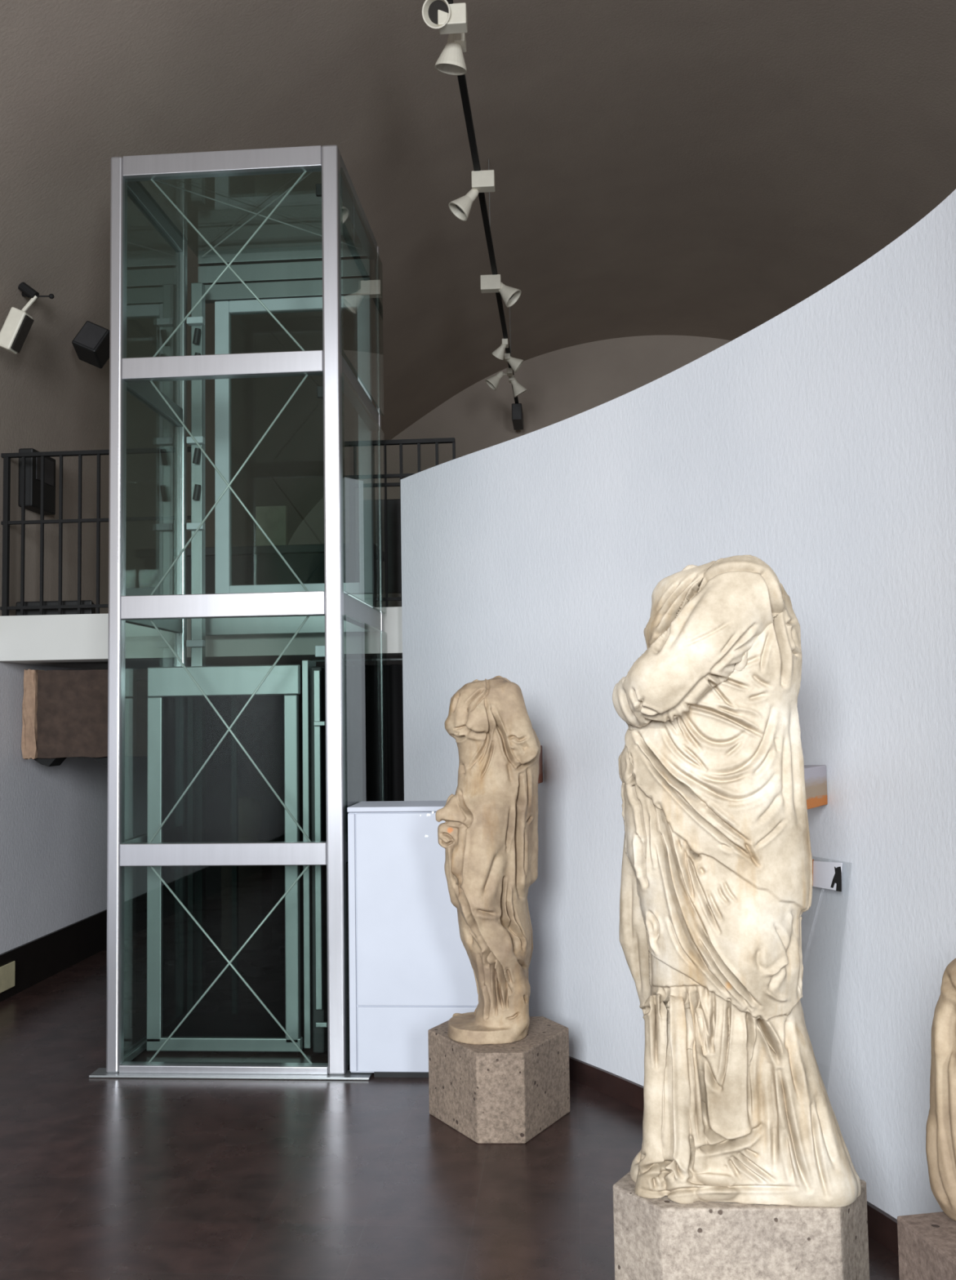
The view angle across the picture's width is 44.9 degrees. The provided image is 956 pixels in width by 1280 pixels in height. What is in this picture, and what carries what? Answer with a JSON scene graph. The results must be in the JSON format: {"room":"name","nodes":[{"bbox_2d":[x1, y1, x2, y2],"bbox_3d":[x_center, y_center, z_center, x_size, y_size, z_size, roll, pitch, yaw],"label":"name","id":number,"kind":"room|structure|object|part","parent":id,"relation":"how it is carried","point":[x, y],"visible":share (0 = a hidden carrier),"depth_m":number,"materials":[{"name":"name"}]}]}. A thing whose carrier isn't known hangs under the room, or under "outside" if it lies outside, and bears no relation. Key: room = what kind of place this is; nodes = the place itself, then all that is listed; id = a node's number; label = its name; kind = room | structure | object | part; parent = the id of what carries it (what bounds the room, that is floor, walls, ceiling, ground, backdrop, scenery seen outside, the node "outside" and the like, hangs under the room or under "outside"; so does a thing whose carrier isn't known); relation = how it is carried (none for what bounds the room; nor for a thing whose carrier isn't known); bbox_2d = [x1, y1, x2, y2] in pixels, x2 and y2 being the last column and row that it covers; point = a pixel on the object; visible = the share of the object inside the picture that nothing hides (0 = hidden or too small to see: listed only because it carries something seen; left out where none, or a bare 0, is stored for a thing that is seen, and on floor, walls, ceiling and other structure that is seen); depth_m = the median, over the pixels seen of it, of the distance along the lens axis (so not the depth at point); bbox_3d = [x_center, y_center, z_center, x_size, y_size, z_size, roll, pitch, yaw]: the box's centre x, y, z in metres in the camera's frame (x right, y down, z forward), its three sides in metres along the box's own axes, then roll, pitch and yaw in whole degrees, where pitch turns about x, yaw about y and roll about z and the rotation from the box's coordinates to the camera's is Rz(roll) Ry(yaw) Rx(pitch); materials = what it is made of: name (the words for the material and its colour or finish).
{"room":"museum gallery","nodes":[
{"label":"museum gallery","id":0,"kind":"room"},
{"bbox_2d":[0,419,244,954],"bbox_3d":[-3.341,0.295,5.271,0.250,3.700,19.000,-1,-4,4],"label":"wall","id":1,"kind":"structure","parent":0,"point":[53,820],"depth_m":8.28,"materials":[{"name":"grey paint"}]},
{"bbox_2d":[0,960,15,992],"bbox_3d":[-2.990,2.136,7.344,0.012,0.162,0.194,-1,-4,4],"label":"wall socket","id":2,"kind":"object","parent":1,"relation":"attached to","point":[7,971],"visible":1,"depth_m":7.34,"materials":[{"name":"beige plastic"}]},
{"bbox_2d":[17,448,55,515],"bbox_3d":[-2.990,-1.071,7.862,0.106,0.390,0.355,-1,-4,4],"label":"loudspeaker","id":3,"kind":"object","parent":1,"relation":"attached to","point":[33,464],"visible":0.73,"depth_m":7.75,"materials":[{"name":"black plastic"}]},
{"bbox_2d":[0,892,146,1002],"bbox_3d":[-3.179,1.994,5.150,0.020,0.290,19.000,-1,-4,4],"label":"baseboard","id":4,"kind":"structure","parent":1,"relation":"attached to","point":[37,960],"depth_m":8.21,"materials":[{"name":"black wood"}]},
{"bbox_2d":[21,668,147,766],"bbox_3d":[-2.521,0.509,7.653,1.006,0.637,0.359,-1,-4,4],"label":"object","id":5,"kind":"object","parent":1,"relation":"attached to","point":[64,712],"visible":0.79,"depth_m":7.51,"materials":[{"name":"brown stone"}]},
{"bbox_2d":[0,606,402,670],"bbox_3d":[1.827,0.132,10.678,9.220,0.285,7.450,-1,-4,4],"label":"balcony slab","id":6,"kind":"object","parent":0,"point":[77,641],"depth_m":7.28,"materials":[{"name":"white paint"}]},
{"bbox_2d":[15,600,95,615],"bbox_3d":[-2.729,-0.191,7.616,0.507,0.105,0.300,-1,-4,4],"label":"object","id":7,"kind":"structure","parent":6,"relation":"on","point":[67,611],"depth_m":7.47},
{"bbox_2d":[0,446,191,616],"bbox_3d":[-2.434,-0.687,7.383,1.250,1.055,0.040,-1,-4,4],"label":"balcony railing","id":8,"kind":"object","parent":6,"relation":"on","point":[6,522],"visible":0.77,"depth_m":7.40,"materials":[{"name":"black metal"}]},
{"bbox_3d":[-2.427,-0.215,7.352,1.250,0.020,0.024,-1,-4,4],"label":"rail","id":9,"kind":"part","parent":8,"relation":"part of","materials":[{"name":"black metal"}]},
{"bbox_3d":[-2.443,-1.201,7.417,1.250,0.025,0.040,-1,-4,4],"label":"rail","id":10,"kind":"part","parent":8,"relation":"part of","materials":[{"name":"black metal"}]},
{"bbox_3d":[-2.436,-0.764,7.388,1.250,0.020,0.024,-1,-4,4],"label":"rail","id":11,"kind":"part","parent":8,"relation":"part of","materials":[{"name":"black metal"}]},
{"bbox_2d":[255,505,287,546],"bbox_3d":[-1.701,-0.568,9.549,0.252,1.075,0.060,-1,-4,4],"label":"leaning board","id":12,"kind":"object","parent":6,"relation":"on","point":[273,520],"visible":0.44,"depth_m":9.54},
{"bbox_2d":[173,542,384,607],"bbox_3d":[-1.481,-0.380,8.786,1.500,0.595,0.600,-1,-4,4],"label":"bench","id":13,"kind":"object","parent":6,"relation":"on","point":[251,565],"visible":0.32,"depth_m":8.53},
{"bbox_2d":[312,654,404,993],"bbox_3d":[-0.643,1.155,7.284,0.780,2.120,0.138,-1,-4,4],"label":"door curtain","id":14,"kind":"object","parent":6,"relation":"hanging from","point":[362,682],"visible":0.27,"depth_m":7.34,"materials":[{"name":"black fabric"}]},
{"bbox_3d":[-0.662,0.126,7.322,0.780,0.015,0.016,-1,-4,4],"label":"rod","id":15,"kind":"part","parent":14,"relation":"part of","materials":[{"name":"grey metal"}]},
{"bbox_2d":[386,498,401,607],"bbox_3d":[-0.346,-0.556,8.205,0.580,0.835,0.440,-1,-4,4],"label":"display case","id":16,"kind":"object","parent":6,"relation":"on","point":[393,535],"visible":0.16,"depth_m":8.03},
{"bbox_2d":[348,437,455,607],"bbox_3d":[-0.469,-0.728,7.230,0.670,1.055,0.040,-1,-4,4],"label":"balcony railing","id":17,"kind":"object","parent":6,"relation":"on","point":[352,444],"visible":0.47,"depth_m":7.24,"materials":[{"name":"black metal"}]},
{"bbox_3d":[-0.473,-0.975,7.246,0.666,0.020,0.024,-1,-4,4],"label":"rail","id":18,"kind":"part","parent":17,"relation":"part of","materials":[{"name":"black metal"}]},
{"bbox_3d":[-0.473,-1.030,7.250,0.666,0.020,0.024,-1,-4,4],"label":"rail","id":19,"kind":"part","parent":17,"relation":"part of","materials":[{"name":"black metal"}]},
{"bbox_3d":[-0.461,-0.256,7.199,0.666,0.020,0.024,-1,-4,4],"label":"rail","id":20,"kind":"part","parent":17,"relation":"part of","materials":[{"name":"black metal"}]},
{"bbox_3d":[-0.477,-1.242,7.263,0.666,0.025,0.040,-1,-4,4],"label":"rail","id":21,"kind":"part","parent":17,"relation":"part of","materials":[{"name":"black metal"}]},
{"bbox_2d":[0,928,899,1279],"bbox_3d":[1.558,2.099,4.769,10.120,0.120,19.400,-1,-4,4],"label":"floor","id":22,"kind":"structure","parent":0,"point":[101,1178],"depth_m":4.48,"materials":[{"name":"brown tile"}]},
{"bbox_2d":[88,144,385,1079],"bbox_3d":[-1.203,-0.154,6.464,1.394,4.682,1.361,-1,-4,4],"label":"lift","id":23,"kind":"object","parent":22,"relation":"on","point":[243,850],"visible":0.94,"depth_m":6.09,"materials":[{"name":"metal"}]},
{"bbox_3d":[-1.843,-0.186,5.908,0.066,4.671,0.080,-1,-4,4],"label":"corner post","id":24,"kind":"part","parent":23,"relation":"part of","materials":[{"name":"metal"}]},
{"bbox_3d":[-1.768,-0.123,6.892,0.060,4.671,0.060,-1,-4,4],"label":"corner post","id":25,"kind":"part","parent":23,"relation":"part of","materials":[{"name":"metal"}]},
{"bbox_3d":[-1.674,-0.025,6.924,0.070,4.300,0.070,-1,-4,4],"label":"guide rail","id":26,"kind":"part","parent":23,"relation":"part of","materials":[{"name":"grey metal"}]},
{"bbox_3d":[-1.347,1.192,6.137,0.663,1.790,0.010,-1,-4,4],"label":"car pane","id":27,"kind":"part","parent":23,"relation":"part of","materials":[{"name":"clear glass"}]},
{"bbox_3d":[-1.331,2.120,6.077,0.825,0.070,0.050,-1,-4,4],"label":"car sill","id":28,"kind":"part","parent":23,"relation":"part of","materials":[{"name":"grey metal"}]},
{"bbox_3d":[-1.215,2.136,5.698,1.394,0.012,0.125,-1,-4,4],"label":"floor plate","id":29,"kind":"part","parent":23,"relation":"part of","materials":[{"name":"grey metal"}]},
{"bbox_3d":[-1.123,-0.307,7.111,0.810,0.070,0.060,-1,-4,4],"label":"landing door sill","id":30,"kind":"part","parent":23,"relation":"part of","materials":[{"name":"grey metal"}]},
{"bbox_3d":[-0.723,-0.209,5.821,0.086,4.671,0.080,-1,-4,4],"label":"corner post","id":31,"kind":"part","parent":23,"relation":"part of","materials":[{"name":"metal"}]},
{"bbox_3d":[-0.609,0.477,6.415,0.010,1.129,1.286,-1,-4,4],"label":"glass pane","id":32,"kind":"part","parent":23,"relation":"part of","materials":[{"name":"clear glass"}]},
{"bbox_3d":[-0.628,-0.763,6.495,0.010,1.119,1.286,-1,-4,4],"label":"glass pane","id":33,"kind":"part","parent":23,"relation":"part of","materials":[{"name":"clear glass"}]},
{"bbox_3d":[-0.594,-0.130,7.073,0.026,4.671,0.030,-1,-4,4],"label":"corner post","id":34,"kind":"part","parent":23,"relation":"part of","materials":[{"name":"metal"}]},
{"bbox_2d":[346,800,478,1077],"bbox_3d":[-0.277,1.482,5.834,0.689,1.307,0.388,-1,-4,4],"label":"cabinet","id":35,"kind":"object","parent":22,"relation":"on","point":[411,970],"visible":0.73,"depth_m":5.65,"materials":[{"name":"grey paint"}]},
{"bbox_3d":[-0.268,1.939,5.620,0.637,0.308,0.014,-1,-4,4],"label":"panel","id":36,"kind":"part","parent":35,"relation":"part of","materials":[{"name":"grey paint"}]},
{"bbox_3d":[-0.278,1.314,5.660,0.637,0.930,0.014,-1,-4,4],"label":"panel","id":37,"kind":"part","parent":35,"relation":"part of","materials":[{"name":"grey paint"}]},
{"bbox_2d":[427,1016,569,1143],"bbox_3d":[0.087,1.897,5.033,0.620,0.365,0.589,-1,-4,4],"label":"stone pedestal","id":38,"kind":"object","parent":22,"relation":"on","point":[506,1093],"visible":0.94,"depth_m":4.84,"materials":[{"name":"beige stone"}]},
{"bbox_2d":[435,675,540,1044],"bbox_3d":[0.052,0.934,5.047,0.456,1.560,0.430,-1,-4,4],"label":"statue","id":39,"kind":"object","parent":38,"relation":"on","point":[488,836],"visible":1,"depth_m":4.96,"materials":[{"name":"beige stone"}]},
{"bbox_2d":[613,1171,869,1279],"bbox_3d":[0.727,1.725,3.202,0.697,0.450,0.395,-1,-4,4],"label":"stone pedestal","id":40,"kind":"object","parent":22,"relation":"on","point":[663,1238],"visible":0.66,"depth_m":3.03,"materials":[{"name":"beige stone"}]},
{"bbox_2d":[612,555,861,1208],"bbox_3d":[0.703,0.636,3.222,0.638,1.727,0.464,-1,-4,4],"label":"statue","id":41,"kind":"object","parent":40,"relation":"on","point":[716,883],"visible":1,"depth_m":3.09,"materials":[{"name":"beige stone"}]},
{"bbox_2d":[897,1211,955,1279],"bbox_3d":[1.204,1.622,2.503,0.330,0.550,0.520,0,-4,-10],"label":"stone pedestal","id":42,"kind":"object","parent":22,"relation":"on","point":[926,1242],"visible":1,"depth_m":2.66,"materials":[{"name":"brown stone"}]},
{"bbox_2d":[925,958,955,1221],"bbox_3d":[1.199,1.054,2.773,0.265,0.619,0.287,-1,-4,4],"label":"statue","id":43,"kind":"object","parent":42,"relation":"on","point":[940,1127],"visible":1,"depth_m":2.72,"materials":[{"name":"beige stone"}]},
{"bbox_2d":[0,0,955,546],"bbox_3d":[1.535,-2.123,5.140,9.990,5.070,19.200,-1,-4,4],"label":"ceiling","id":44,"kind":"structure","parent":0,"point":[703,168],"depth_m":8.66,"materials":[{"name":"grey paint"}]},
{"bbox_2d":[0,282,53,354],"bbox_3d":[-2.729,-1.957,7.036,0.332,0.436,0.187,-1,-4,4],"label":"floodlight","id":45,"kind":"object","parent":44,"relation":"attached to","point":[18,323],"visible":0.98,"depth_m":6.95,"materials":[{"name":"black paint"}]},
{"bbox_3d":[-2.776,-2.125,7.093,0.123,0.078,0.044,-5,-5,44],"label":"arm","id":46,"kind":"part","parent":45,"relation":"part of","materials":[{"name":"black paint"}]},
{"bbox_3d":[-2.632,-2.083,7.013,0.098,0.014,0.010,-1,-4,4],"label":"rod","id":47,"kind":"part","parent":45,"relation":"part of","materials":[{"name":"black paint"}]},
{"bbox_3d":[-2.583,-2.082,7.009,0.030,0.032,0.032,-1,-4,4],"label":"knob","id":48,"kind":"part","parent":45,"relation":"part of","materials":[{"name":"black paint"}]},
{"bbox_2d":[71,320,109,368],"bbox_3d":[-2.583,-1.972,7.856,0.248,0.292,0.469,0,-4,-6],"label":"loudspeaker","id":49,"kind":"object","parent":44,"relation":"attached to","point":[91,344],"visible":0.9,"depth_m":7.68,"materials":[{"name":"black paint"}]},
{"bbox_2d":[73,321,106,349],"bbox_3d":[-2.565,-2.017,7.663,0.204,0.210,0.064,-1,-4,4],"label":"grille","id":50,"kind":"object","parent":49,"relation":"attached to","point":[91,335],"depth_m":7.66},
{"bbox_2d":[446,0,523,430],"bbox_3d":[0.131,-3.390,9.780,0.120,0.956,9.389,-1,-4,4],"label":"track","id":51,"kind":"object","parent":44,"relation":"hanging from","point":[517,409],"visible":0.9,"depth_m":8.88,"materials":[{"name":"black metal"}]},
{"bbox_2d":[422,0,467,34],"bbox_3d":[-0.162,-3.308,6.107,0.191,0.180,0.226,-4,-5,36],"label":"track spotlight","id":52,"kind":"object","parent":51,"relation":"attached to","point":[452,18],"visible":1,"depth_m":6.08,"materials":[{"name":"white metal"}]},
{"bbox_3d":[-0.214,-3.305,6.130,0.152,0.180,0.219,-1,-4,4],"label":"lamp shade","id":53,"kind":"part","parent":52,"relation":"part of","materials":[{"name":"white metal"}]},
{"bbox_2d":[434,32,466,75],"bbox_3d":[-0.153,-3.252,6.401,0.176,0.246,0.176,-1,-4,4],"label":"track spotlight","id":54,"kind":"object","parent":51,"relation":"attached to","point":[451,61],"visible":0.84,"depth_m":6.34,"materials":[{"name":"white metal"}]},
{"bbox_2d":[448,169,495,221],"bbox_3d":[-0.044,-3.065,7.983,0.322,0.324,0.162,-1,-4,4],"label":"track spotlight","id":55,"kind":"object","parent":51,"relation":"attached to","point":[482,181],"visible":1,"depth_m":7.96,"materials":[{"name":"white metal"}]},
{"bbox_3d":[-0.100,-3.014,7.984,0.210,0.224,0.162,-1,-4,4],"label":"lamp shade","id":56,"kind":"part","parent":55,"relation":"part of","materials":[{"name":"white metal"}]},
{"bbox_2d":[485,368,512,390],"bbox_3d":[0.228,-2.823,12.546,0.298,0.224,0.154,-1,-4,4],"label":"track spotlight","id":57,"kind":"object","parent":51,"relation":"attached to","point":[493,382],"visible":0.99,"depth_m":12.52,"materials":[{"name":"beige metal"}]},
{"bbox_3d":[0.182,-2.816,12.549,0.206,0.210,0.154,-1,-4,4],"label":"lamp shade","id":58,"kind":"part","parent":57,"relation":"part of","materials":[{"name":"white metal"}]},
{"bbox_2d":[492,338,508,359],"bbox_3d":[0.222,-2.898,11.590,0.166,0.197,0.150,-1,-4,4],"label":"track spotlight","id":59,"kind":"object","parent":51,"relation":"attached to","point":[499,353],"visible":1,"depth_m":11.54,"materials":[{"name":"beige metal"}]},
{"bbox_3d":[0.218,-2.890,11.592,0.159,0.180,0.147,-1,-4,4],"label":"lamp shade","id":60,"kind":"part","parent":59,"relation":"part of","materials":[{"name":"white metal"}]},
{"bbox_2d":[480,274,521,307],"bbox_3d":[0.196,-2.973,9.861,0.345,0.272,0.178,-1,-4,4],"label":"track spotlight","id":61,"kind":"object","parent":51,"relation":"attached to","point":[491,283],"visible":1,"depth_m":9.84,"materials":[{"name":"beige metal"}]},
{"bbox_3d":[0.249,-2.958,9.856,0.240,0.240,0.178,-1,-4,4],"label":"lamp shade","id":62,"kind":"part","parent":61,"relation":"part of","materials":[{"name":"white metal"}]},
{"bbox_2d":[503,353,523,372],"bbox_3d":[0.369,-2.879,12.043,0.216,0.197,0.155,-1,-4,4],"label":"track spotlight","id":63,"kind":"object","parent":51,"relation":"attached to","point":[515,363],"visible":0.94,"depth_m":11.99,"materials":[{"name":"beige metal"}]},
{"bbox_2d":[508,374,527,397],"bbox_3d":[0.445,-2.802,12.815,0.200,0.237,0.160,-1,-4,4],"label":"track spotlight","id":64,"kind":"object","parent":51,"relation":"attached to","point":[517,388],"visible":0.98,"depth_m":12.75,"materials":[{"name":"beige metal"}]},
{"bbox_2d":[288,335,731,607],"bbox_3d":[2.310,-0.696,14.527,10.020,6.700,0.180,-1,-4,4],"label":"wall","id":65,"kind":"structure","parent":0,"point":[561,384],"depth_m":14.72,"materials":[{"name":"grey paint"}]},
{"bbox_2d":[400,189,955,1219],"bbox_3d":[0.882,0.367,4.238,0.900,3.290,6.019,0,-4,-18],"label":"wall partition","id":66,"kind":"structure","parent":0,"point":[816,443],"depth_m":4.29,"materials":[{"name":"white paint"}]},
{"bbox_2d":[537,745,542,783],"bbox_3d":[0.240,0.608,5.569,0.050,0.186,0.514,-2,-4,13],"label":"prop","id":67,"kind":"object","parent":66,"relation":"attached to","point":[540,763],"visible":0.2,"depth_m":5.77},
{"bbox_2d":[568,1056,897,1254],"bbox_3d":[1.091,1.920,3.589,0.605,0.100,4.816,0,-4,-13],"label":"baseboard","id":68,"kind":"structure","parent":66,"relation":"attached to","point":[882,1226],"depth_m":5.19,"materials":[{"name":"brown wood"}]},
{"bbox_2d":[804,764,827,809],"bbox_3d":[0.993,0.497,3.801,0.090,0.139,0.769,-3,-4,32],"label":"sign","id":69,"kind":"object","parent":66,"relation":"attached to","point":[815,775],"visible":0.24,"depth_m":3.99,"materials":[{"name":"paper"}]},
{"bbox_2d":[812,858,842,891],"bbox_3d":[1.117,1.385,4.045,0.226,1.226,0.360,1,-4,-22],"label":"sheet","id":70,"kind":"object","parent":66,"relation":"attached to","point":[827,875],"visible":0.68,"depth_m":4.05,"materials":[{"name":"white paper"}]}
]}

